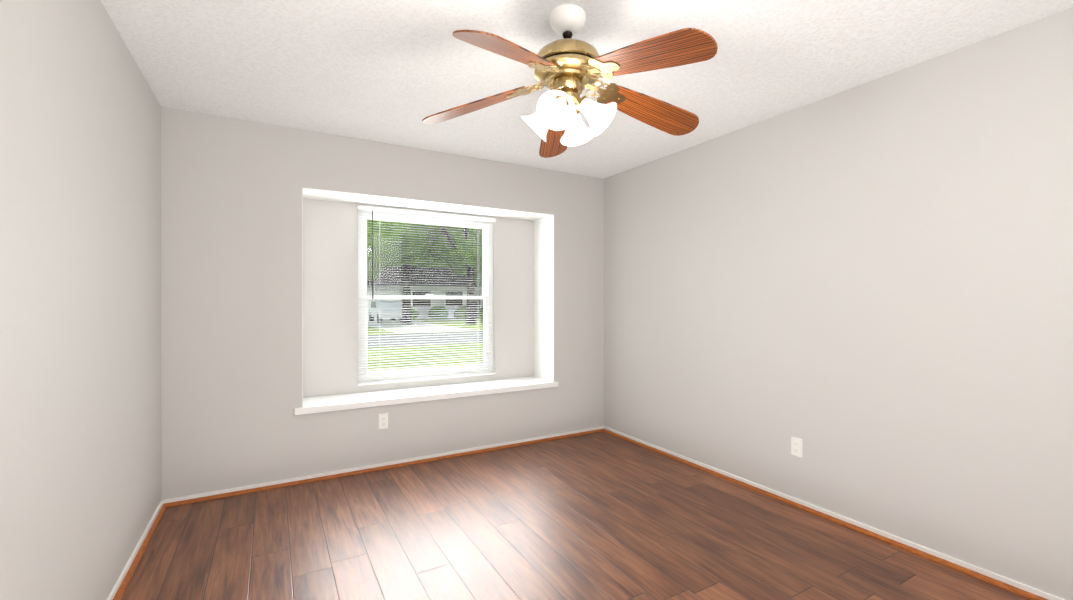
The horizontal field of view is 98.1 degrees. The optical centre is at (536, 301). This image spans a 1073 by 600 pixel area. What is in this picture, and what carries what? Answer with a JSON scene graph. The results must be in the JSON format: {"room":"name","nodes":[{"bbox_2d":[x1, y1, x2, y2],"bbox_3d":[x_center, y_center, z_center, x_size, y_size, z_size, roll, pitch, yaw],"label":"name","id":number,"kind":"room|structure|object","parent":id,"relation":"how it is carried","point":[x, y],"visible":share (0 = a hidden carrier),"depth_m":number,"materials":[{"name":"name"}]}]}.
{"room":"empty bedroom","nodes":[
{"label":"empty bedroom","id":0,"kind":"room"},
{"bbox_2d":[0,0,160,599],"bbox_3d":[-1.335,0.037,1.044,0.120,2.440,4.310,0,0,-30],"label":"wall","id":1,"kind":"structure","parent":0,"point":[80,303],"depth_m":1.60,"materials":[{"name":"grey paint"}]},
{"bbox_2d":[107,499,166,599],"bbox_3d":[-1.277,1.237,1.078,0.012,0.040,4.070,0,0,-30],"label":"baseboard","id":2,"kind":"structure","parent":1,"relation":"attached to","point":[133,555],"depth_m":2.25,"materials":[{"name":"white wood"}]},
{"bbox_2d":[113,503,168,599],"bbox_3d":[-1.269,1.247,1.083,0.031,0.019,4.070,0,0,-30],"label":"trim","id":3,"kind":"structure","parent":1,"relation":"attached to","point":[145,543],"depth_m":2.27,"materials":[{"name":"brown wood"}]},
{"bbox_2d":[161,107,603,499],"bbox_3d":[-0.937,0.033,3.890,3.390,2.440,0.480,0,0,-30],"label":"wall","id":4,"kind":"structure","parent":0,"point":[259,281],"depth_m":3.36,"materials":[{"name":"grey paint"}]},
{"bbox_2d":[379,413,387,428],"bbox_3d":[-1.147,0.901,3.490,0.070,0.115,0.008,0,0,-30],"label":"outlet","id":5,"kind":"object","parent":4,"relation":"attached to","point":[383,421],"visible":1,"depth_m":3.49,"materials":[{"name":"white plastic"}]},
{"bbox_2d":[169,429,600,506],"bbox_3d":[-0.808,1.244,3.665,3.270,0.019,0.019,0,0,-30],"label":"trim","id":6,"kind":"structure","parent":4,"relation":"attached to","point":[211,497],"depth_m":3.39,"materials":[{"name":"brown wood"}]},
{"bbox_2d":[167,426,602,502],"bbox_3d":[-0.815,1.233,3.678,3.330,0.040,0.012,0,0,-30],"label":"baseboard","id":7,"kind":"structure","parent":4,"relation":"attached to","point":[601,427],"depth_m":3.40,"materials":[{"name":"white wood"}]},
{"bbox_2d":[358,210,492,383],"bbox_3d":[-0.945,-0.040,4.085,1.190,1.435,0.083,0,0,-30],"label":"window","id":8,"kind":"structure","parent":4,"relation":"in","point":[487,253],"depth_m":4.03,"materials":[{"name":"white plastic"}]},
{"bbox_2d":[358,205,495,385],"bbox_3d":[-0.901,-0.044,4.007,1.200,1.435,0.040,0,0,-30],"label":"window blinds","id":9,"kind":"object","parent":8,"relation":"attached to","point":[407,212],"visible":0.9,"depth_m":3.96,"materials":[{"name":"white plastic"}]},
{"bbox_2d":[294,376,558,414],"bbox_3d":[-0.821,0.755,3.868,2.130,0.045,0.395,0,0,-30],"label":"window sill","id":10,"kind":"structure","parent":4,"relation":"attached to","point":[329,403],"depth_m":3.69,"materials":[{"name":"white wood"}]},
{"bbox_2d":[120,431,1030,599],"bbox_3d":[0.101,1.306,2.072,3.630,0.100,4.670,0,0,-30],"label":"floor","id":11,"kind":"structure","parent":0,"point":[602,515],"depth_m":2.42,"materials":[{"name":"laminate"}]},
{"bbox_2d":[101,0,1072,178],"bbox_3d":[0.101,-1.234,2.068,3.630,0.100,4.670,0,0,-30],"label":"ceiling","id":12,"kind":"structure","parent":0,"point":[395,72],"depth_m":2.27,"materials":[{"name":"white paint"}]},
{"bbox_2d":[422,4,717,157],"bbox_3d":[0.167,-0.929,1.925,1.237,0.510,1.242,0,0,-30],"label":"ceiling fan","id":13,"kind":"object","parent":12,"relation":"hanging from","point":[568,68],"visible":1,"depth_m":1.86,"materials":[{"name":"brown wood"}]},
{"bbox_2d":[604,7,1072,599],"bbox_3d":[1.714,0.035,2.783,0.120,2.440,4.310,0,0,-30],"label":"wall","id":14,"kind":"structure","parent":0,"point":[864,291],"depth_m":2.45,"materials":[{"name":"grey paint"}]},
{"bbox_2d":[791,436,801,457],"bbox_3d":[1.597,0.897,2.861,0.008,0.115,0.070,0,0,-30],"label":"outlet","id":15,"kind":"object","parent":14,"relation":"attached to","point":[796,446],"visible":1,"depth_m":2.86,"materials":[{"name":"white plastic"}]},
{"bbox_2d":[601,428,1047,599],"bbox_3d":[1.649,1.245,2.748,0.031,0.019,4.070,0,0,-30],"label":"trim","id":16,"kind":"structure","parent":14,"relation":"attached to","point":[985,578],"depth_m":2.52,"materials":[{"name":"brown wood"}]},
{"bbox_2d":[603,426,1064,599],"bbox_3d":[1.657,1.235,2.752,0.012,0.040,4.070,0,0,-30],"label":"baseboard","id":17,"kind":"structure","parent":14,"relation":"attached to","point":[1035,591],"depth_m":2.48,"materials":[{"name":"white wood"}]},
{"label":"outside","id":18,"kind":"structure","parent":0,"visible":0},
{"bbox_2d":[368,318,483,371],"bbox_3d":[-18.216,1.516,61.038,150.000,0.212,115.880,0,0,-30],"label":"ground","id":19,"kind":"structure","parent":18,"point":[454,337],"depth_m":16.80,"materials":[{"name":"green plant"}]},
{"bbox_2d":[368,301,401,322],"bbox_3d":[-10.494,0.726,32.563,1.720,1.450,4.500,0,0,-30],"label":"car","id":20,"kind":"object","parent":19,"relation":"on","point":[373,309],"depth_m":31.32,"materials":[{"name":"white metal"}]},
{"bbox_2d":[367,219,431,280],"bbox_3d":[-9.210,-4.150,24.360,9.026,11.248,8.576,0,0,-30],"label":"tree","id":21,"kind":"object","parent":19,"relation":"on","point":[378,244],"depth_m":22.03,"materials":[{"name":"green plant"}]},
{"bbox_2d":[384,224,444,323],"bbox_3d":[-8.417,-4.635,29.411,11.413,12.203,7.737,0,0,-30],"label":"tree","id":22,"kind":"object","parent":19,"relation":"on","point":[410,260],"depth_m":28.71,"materials":[{"name":"green plant"}]},
{"bbox_2d":[367,266,483,319],"bbox_3d":[-8.121,-0.880,44.850,23.500,4.650,11.000,0,0,-30],"label":"house","id":23,"kind":"structure","parent":19,"relation":"on","point":[388,286],"depth_m":39.30,"materials":[{"name":"grey"}]},
{"bbox_2d":[429,260,449,267],"bbox_3d":[-13.592,-8.741,60.984,17.294,20.326,15.618,0,0,-30],"label":"tree","id":24,"kind":"object","parent":19,"relation":"on","point":[438,264],"depth_m":57.34,"materials":[{"name":"green plant"}]},
{"bbox_2d":[411,306,483,318],"bbox_3d":[-5.053,1.046,39.935,13.880,1.274,1.365,0,0,-30],"label":"bush","id":25,"kind":"object","parent":19,"relation":"on","point":[446,313],"depth_m":38.04,"materials":[{"name":"green plant"}]},
{"bbox_2d":[431,225,481,324],"bbox_3d":[-4.243,-5.197,29.776,13.144,13.327,10.758,0,0,-30],"label":"tree","id":26,"kind":"object","parent":19,"relation":"on","point":[465,267],"depth_m":27.88,"materials":[{"name":"green plant"}]},
{"bbox_2d":[474,278,481,286],"bbox_3d":[-0.127,-5.006,34.947,10.074,12.930,10.918,0,0,-30],"label":"tree","id":27,"kind":"object","parent":19,"relation":"on","point":[477,283],"depth_m":34.69,"materials":[{"name":"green plant"}]}
]}

